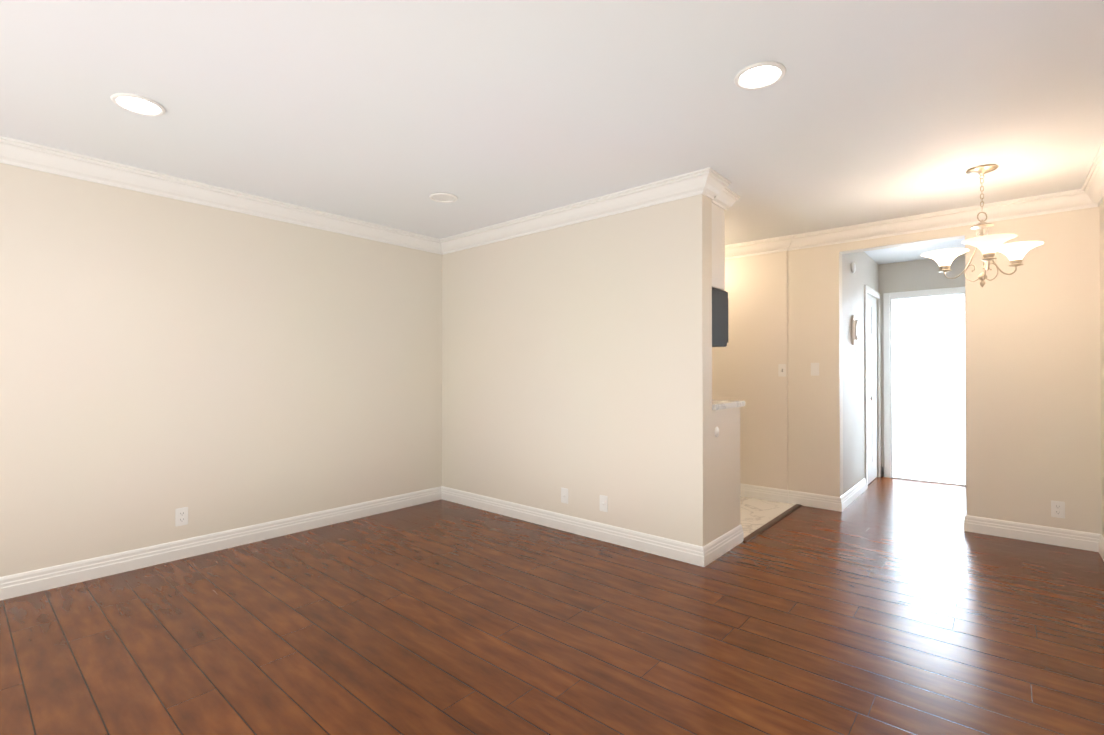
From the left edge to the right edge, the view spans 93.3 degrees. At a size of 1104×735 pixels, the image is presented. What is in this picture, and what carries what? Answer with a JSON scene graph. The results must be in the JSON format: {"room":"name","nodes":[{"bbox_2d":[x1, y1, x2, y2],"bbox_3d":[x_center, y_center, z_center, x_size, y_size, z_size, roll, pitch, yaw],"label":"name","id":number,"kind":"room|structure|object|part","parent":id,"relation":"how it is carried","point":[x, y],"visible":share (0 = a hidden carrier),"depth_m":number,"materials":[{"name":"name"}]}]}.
{"room":"empty living room","nodes":[
{"label":"empty living room","id":0,"kind":"room"},
{"bbox_2d":[0,163,441,576],"bbox_3d":[-1.853,0.022,4.142,0.150,2.440,6.500,0,0,41],"label":"wall","id":1,"kind":"structure","parent":0,"point":[212,369],"depth_m":3.42,"materials":[{"name":"beige paint"}]},
{"bbox_2d":[175,507,187,526],"bbox_3d":[-2.400,0.967,3.379,0.008,0.115,0.070,0,0,41],"label":"outlet","id":2,"kind":"object","parent":1,"relation":"attached to","point":[181,516],"visible":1,"depth_m":3.38,"materials":[{"name":"white plastic"}]},
{"bbox_2d":[0,487,439,600],"bbox_3d":[-2.465,1.176,3.296,0.016,0.120,4.370,0,0,41],"label":"baseboard","id":3,"kind":"structure","parent":1,"relation":"attached to","point":[29,582],"depth_m":3.40,"materials":[{"name":"white paint"}]},
{"bbox_2d":[0,135,439,253],"bbox_3d":[-2.407,-1.144,3.320,0.092,0.118,4.280,0,0,41],"label":"crown molding","id":4,"kind":"structure","parent":1,"relation":"attached to","point":[15,152],"depth_m":3.38,"materials":[{"name":"white paint"}]},
{"bbox_2d":[0,477,1103,734],"bbox_3d":[0.557,1.287,3.339,4.540,0.100,8.440,0,0,41],"label":"floor","id":5,"kind":"structure","parent":0,"point":[882,605],"depth_m":2.39,"materials":[{"name":"laminate"}]},
{"bbox_2d":[743,504,801,542],"bbox_3d":[1.803,1.239,4.220,0.050,0.007,1.360,0,0,41],"label":"transition piece","id":6,"kind":"object","parent":5,"relation":"on","point":[752,535],"visible":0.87,"depth_m":4.13,"materials":[{"name":"brown wood"}]},
{"bbox_2d":[0,0,1103,263],"bbox_3d":[1.243,-1.258,4.091,5.020,0.120,10.850,0,0,41],"label":"ceiling","id":7,"kind":"structure","parent":0,"point":[398,112],"depth_m":2.36,"materials":[{"name":"paint"}]},
{"bbox_2d":[110,93,165,115],"bbox_3d":[-1.895,-1.203,2.392,0.200,0.012,0.200,0,0,41],"label":"recessed light","id":8,"kind":"object","parent":7,"relation":"in","point":[137,104],"visible":0.94,"depth_m":2.38,"materials":[{"name":"white paint"}]},
{"bbox_2d":[429,192,457,202],"bbox_3d":[-0.764,-1.195,3.675,0.200,0.012,0.200,0,0,41],"label":"recessed light","id":9,"kind":"object","parent":7,"relation":"in","point":[441,197],"visible":0.98,"depth_m":3.66,"materials":[{"name":"white paint"}]},
{"bbox_2d":[734,61,785,89],"bbox_3d":[0.860,-1.205,2.158,0.200,0.012,0.200,0,0,41],"label":"recessed light","id":10,"kind":"object","parent":7,"relation":"in","point":[759,75],"visible":0.92,"depth_m":2.15,"materials":[{"name":"white paint"}]},
{"bbox_2d":[921,164,1043,286],"bbox_3d":[2.571,-0.844,3.143,0.588,0.720,0.571,0,0,41],"label":"chandelier","id":11,"kind":"object","parent":7,"relation":"hanging from","point":[981,170],"depth_m":3.13,"materials":[{"name":"white glass"}]},
{"bbox_3d":[2.510,-0.686,3.333,0.246,0.096,0.246,0,0,41],"label":"chandelier shade","id":12,"kind":"part","parent":11,"relation":"part of","materials":[{"name":"white glass"}]},
{"bbox_3d":[2.503,-0.688,2.987,0.246,0.096,0.246,0,0,41],"label":"chandelier shade","id":13,"kind":"part","parent":11,"relation":"part of","materials":[{"name":"white glass"}]},
{"bbox_3d":[2.807,-0.687,3.154,0.246,0.096,0.246,0,0,41],"label":"chandelier shade","id":14,"kind":"part","parent":11,"relation":"part of","materials":[{"name":"white glass"}]},
{"bbox_2d":[442,194,711,546],"bbox_3d":[-0.007,0.022,4.163,2.620,2.440,0.140,0,0,41],"label":"wall","id":15,"kind":"structure","parent":0,"point":[577,360],"depth_m":3.82,"materials":[{"name":"beige paint"}]},
{"bbox_2d":[561,487,567,503],"bbox_3d":[0.093,0.976,3.967,0.070,0.115,0.016,0,0,41],"label":"jack","id":16,"kind":"object","parent":15,"relation":"attached to","point":[564,495],"visible":1,"depth_m":3.97,"materials":[{"name":"white plastic"}]},
{"bbox_2d":[440,486,707,566],"bbox_3d":[-0.041,1.181,4.081,2.606,0.120,0.016,0,0,41],"label":"baseboard","id":17,"kind":"structure","parent":15,"relation":"attached to","point":[693,554],"depth_m":3.81,"materials":[{"name":"white paint"}]},
{"bbox_2d":[440,167,719,254],"bbox_3d":[0.001,-1.140,4.017,2.592,0.118,0.102,0,0,41],"label":"crown molding","id":18,"kind":"structure","parent":15,"relation":"attached to","point":[710,182],"depth_m":3.74,"materials":[{"name":"white paint"}]},
{"bbox_2d":[600,495,607,511],"bbox_3d":[0.366,0.974,3.732,0.070,0.115,0.016,0,0,41],"label":"jack","id":19,"kind":"object","parent":15,"relation":"attached to","point":[603,503],"visible":1,"depth_m":3.73,"materials":[{"name":"white plastic"}]},
{"bbox_2d":[705,524,743,563],"bbox_3d":[1.157,1.178,3.488,0.016,0.120,0.626,0,0,41],"label":"baseboard","id":20,"kind":"structure","parent":15,"relation":"attached to","point":[718,547],"depth_m":3.48,"materials":[{"name":"white paint"}]},
{"bbox_2d":[712,187,740,289],"bbox_3d":[0.873,-0.869,3.775,0.838,0.659,0.406,0,0,41],"label":"upper cabinet","id":21,"kind":"object","parent":15,"relation":"attached to","point":[724,199],"visible":0.15,"depth_m":3.56,"materials":[{"name":"white wood"}]},
{"bbox_2d":[712,287,727,346],"bbox_3d":[0.854,-0.340,3.809,0.760,0.390,0.439,0,0,41],"label":"over-the-range microwave","id":22,"kind":"object","parent":21,"relation":"attached to","point":[719,318],"visible":0.23,"depth_m":3.57,"materials":[{"name":"black metal"}]},
{"bbox_3d":[0.904,-1.148,3.813,0.838,0.100,0.308,0,0,41],"label":"crown","id":23,"kind":"part","parent":21,"relation":"part of","materials":[{"name":"white paint"}]},
{"bbox_2d":[712,407,739,540],"bbox_3d":[0.195,0.763,4.393,2.620,0.960,0.480,0,0,41],"label":"wall","id":24,"kind":"structure","parent":0,"point":[726,480],"depth_m":3.52,"materials":[{"name":"beige paint"}]},
{"bbox_2d":[714,427,718,436],"bbox_3d":[1.081,0.422,3.409,0.010,0.068,0.068,0,0,41],"label":"jack plate","id":25,"kind":"object","parent":24,"relation":"attached to","point":[716,432],"visible":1,"depth_m":3.40,"materials":[{"name":"white plastic"}]},
{"bbox_2d":[712,400,744,409],"bbox_3d":[0.218,0.263,4.404,2.645,0.038,0.518,0,0,41],"label":"countertop","id":26,"kind":"structure","parent":24,"relation":"on","point":[720,404],"depth_m":3.54,"materials":[{"name":"stone"}]},
{"bbox_2d":[740,496,794,537],"bbox_3d":[0.795,1.297,5.087,2.620,0.102,1.360,0,0,41],"label":"floor","id":27,"kind":"structure","parent":0,"point":[755,513],"depth_m":4.50,"materials":[{"name":"tile"}]},
{"bbox_2d":[842,251,907,493],"bbox_3d":[3.869,0.035,6.191,0.150,2.440,4.070,0,0,41],"label":"wall","id":28,"kind":"structure","parent":0,"point":[866,272],"depth_m":5.17,"materials":[{"name":"paint"}]},
{"bbox_2d":[851,262,855,272],"bbox_3d":[2.847,-0.943,4.919,0.028,0.100,0.100,0,0,41],"label":"door chime","id":29,"kind":"object","parent":28,"relation":"attached to","point":[853,267],"visible":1,"depth_m":4.89,"materials":[{"name":"white plastic"}]},
{"bbox_2d":[842,478,866,509],"bbox_3d":[2.861,1.187,4.931,0.016,0.120,1.093,0,0,41],"label":"baseboard","id":30,"kind":"structure","parent":28,"relation":"attached to","point":[846,499],"depth_m":4.89,"materials":[{"name":"white paint"}]},
{"bbox_2d":[852,315,858,352],"bbox_3d":[2.868,-0.312,4.923,0.050,0.362,0.090,0,0,41],"label":"intercom","id":31,"kind":"object","parent":28,"relation":"attached to","point":[855,336],"visible":1,"depth_m":4.90,"materials":[{"name":"white plastic"}]},
{"bbox_2d":[867,294,876,483],"bbox_3d":[3.491,0.231,5.677,0.106,2.026,0.712,0,0,41],"label":"hall door","id":32,"kind":"structure","parent":28,"relation":"in","point":[872,374],"depth_m":5.72,"materials":[{"name":"white paint"}]},
{"bbox_2d":[864,285,880,487],"bbox_3d":[3.494,0.201,5.674,0.016,2.102,0.844,0,0,41],"label":"door frame","id":33,"kind":"structure","parent":28,"relation":"attached to","point":[869,290],"depth_m":5.42,"materials":[{"name":"white paint"}]},
{"bbox_2d":[712,207,1101,533],"bbox_3d":[2.001,0.028,5.026,4.540,2.440,0.132,0,0,41],"label":"wall","id":34,"kind":"structure","parent":0,"point":[1033,406],"depth_m":3.89,"materials":[{"name":"beige paint"}]},
{"bbox_2d":[778,364,785,376],"bbox_3d":[2.127,0.026,4.819,0.070,0.115,0.016,0,0,41],"label":"light switch","id":35,"kind":"object","parent":34,"relation":"attached to","point":[781,370],"visible":1,"depth_m":4.82,"materials":[{"name":"white plastic"}]},
{"bbox_2d":[740,483,842,511],"bbox_3d":[1.369,1.191,5.474,2.986,0.120,0.028,0,0,41],"label":"baseboard","id":36,"kind":"structure","parent":34,"relation":"attached to","point":[827,502],"depth_m":4.76,"materials":[{"name":"white paint"}]},
{"bbox_2d":[811,363,818,375],"bbox_3d":[2.346,0.015,4.651,0.070,0.115,0.009,0,0,41],"label":"light switch","id":37,"kind":"object","parent":34,"relation":"attached to","point":[814,369],"visible":1,"depth_m":4.65,"materials":[{"name":"white plastic"}]},
{"bbox_2d":[725,189,1083,259],"bbox_3d":[1.894,-1.134,4.985,4.440,0.118,0.104,0,0,41],"label":"crown molding","id":38,"kind":"structure","parent":34,"relation":"attached to","point":[1063,201],"depth_m":4.14,"materials":[{"name":"white paint"}]},
{"bbox_2d":[964,510,1095,551],"bbox_3d":[3.401,1.179,3.732,0.660,0.120,0.016,0,0,41],"label":"baseboard","id":39,"kind":"structure","parent":34,"relation":"attached to","point":[1075,539],"depth_m":3.71,"materials":[{"name":"white paint"}]},
{"bbox_2d":[1051,500,1064,518],"bbox_3d":[3.525,0.989,3.631,0.070,0.115,0.008,0,0,41],"label":"electrical outlet","id":40,"kind":"object","parent":34,"relation":"attached to","point":[1057,509],"visible":1,"depth_m":3.63,"materials":[{"name":"white plastic"}]},
{"bbox_2d":[879,255,964,473],"bbox_3d":[4.127,0.032,5.763,0.860,2.440,0.120,0,0,41],"label":"wall","id":41,"kind":"structure","parent":0,"point":[917,275],"depth_m":5.81,"materials":[{"name":"paint"}]},
{"bbox_2d":[890,298,893,477],"bbox_3d":[3.890,0.234,5.966,0.015,2.040,0.120,0,0,41],"label":"trim","id":42,"kind":"structure","parent":41,"relation":"attached to","point":[891,389],"depth_m":5.93,"materials":[{"name":"white paint"}]},
{"bbox_2d":[883,287,964,477],"bbox_3d":[4.098,0.201,5.697,0.804,2.102,0.016,0,0,41],"label":"door frame","id":43,"kind":"structure","parent":41,"relation":"attached to","point":[887,433],"depth_m":5.93,"materials":[{"name":"white paint"}]},
{"bbox_2d":[892,293,963,300],"bbox_3d":[4.143,-0.780,5.755,0.650,0.015,0.120,0,0,41],"label":"trim","id":44,"kind":"structure","parent":41,"relation":"attached to","point":[931,296],"depth_m":5.72,"materials":[{"name":"white paint"}]},
{"bbox_2d":[892,475,965,485],"bbox_3d":[4.143,1.246,5.742,0.680,0.012,0.120,0,0,41],"label":"sill","id":45,"kind":"structure","parent":41,"relation":"attached to","point":[930,480],"depth_m":5.72,"materials":[{"name":"stone"}]},
{"bbox_2d":[964,293,965,484],"bbox_3d":[4.394,0.231,5.532,0.015,2.040,0.120,0,0,41],"label":"trim","id":46,"kind":"structure","parent":41,"relation":"attached to","point":[965,393],"depth_m":5.49,"materials":[{"name":"white paint"}]},
{"bbox_2d":[894,461,964,482],"bbox_3d":[5.172,1.304,6.340,1.860,0.104,2.130,0,0,41],"label":"floor","id":47,"kind":"structure","parent":0,"point":[932,471],"depth_m":6.28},
{"bbox_2d":[900,423,964,466],"bbox_3d":[5.531,1.027,6.759,1.608,0.456,0.778,0,0,41],"label":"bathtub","id":48,"kind":"object","parent":47,"relation":"on","point":[936,444],"visible":0.46,"depth_m":6.78,"materials":[{"name":"white ceramic"}]},
{"bbox_2d":[907,295,964,425],"bbox_3d":[5.828,0.041,7.110,1.620,2.440,0.120,0,0,41],"label":"wall","id":49,"kind":"structure","parent":0,"point":[935,369],"depth_m":7.37,"materials":[{"name":"white paint"}]},
{"bbox_2d":[1099,200,1103,536],"bbox_3d":[1.702,0.002,1.083,0.150,2.440,6.500,0,0,41],"label":"wall","id":50,"kind":"structure","parent":0,"point":[1101,209],"depth_m":3.44,"materials":[{"name":"beige paint"}]},
{"bbox_2d":[1076,139,1103,208],"bbox_3d":[1.571,-1.159,1.124,0.092,0.118,6.380,0,0,41],"label":"crown molding","id":51,"kind":"structure","parent":50,"relation":"attached to","point":[1091,194],"depth_m":3.32,"materials":[{"name":"white paint"}]},
{"bbox_2d":[1096,533,1103,560],"bbox_3d":[1.600,1.162,1.084,0.016,0.120,6.380,0,0,41],"label":"baseboard","id":52,"kind":"structure","parent":50,"relation":"attached to","point":[1099,537],"depth_m":3.46,"materials":[{"name":"white paint"}]}
]}

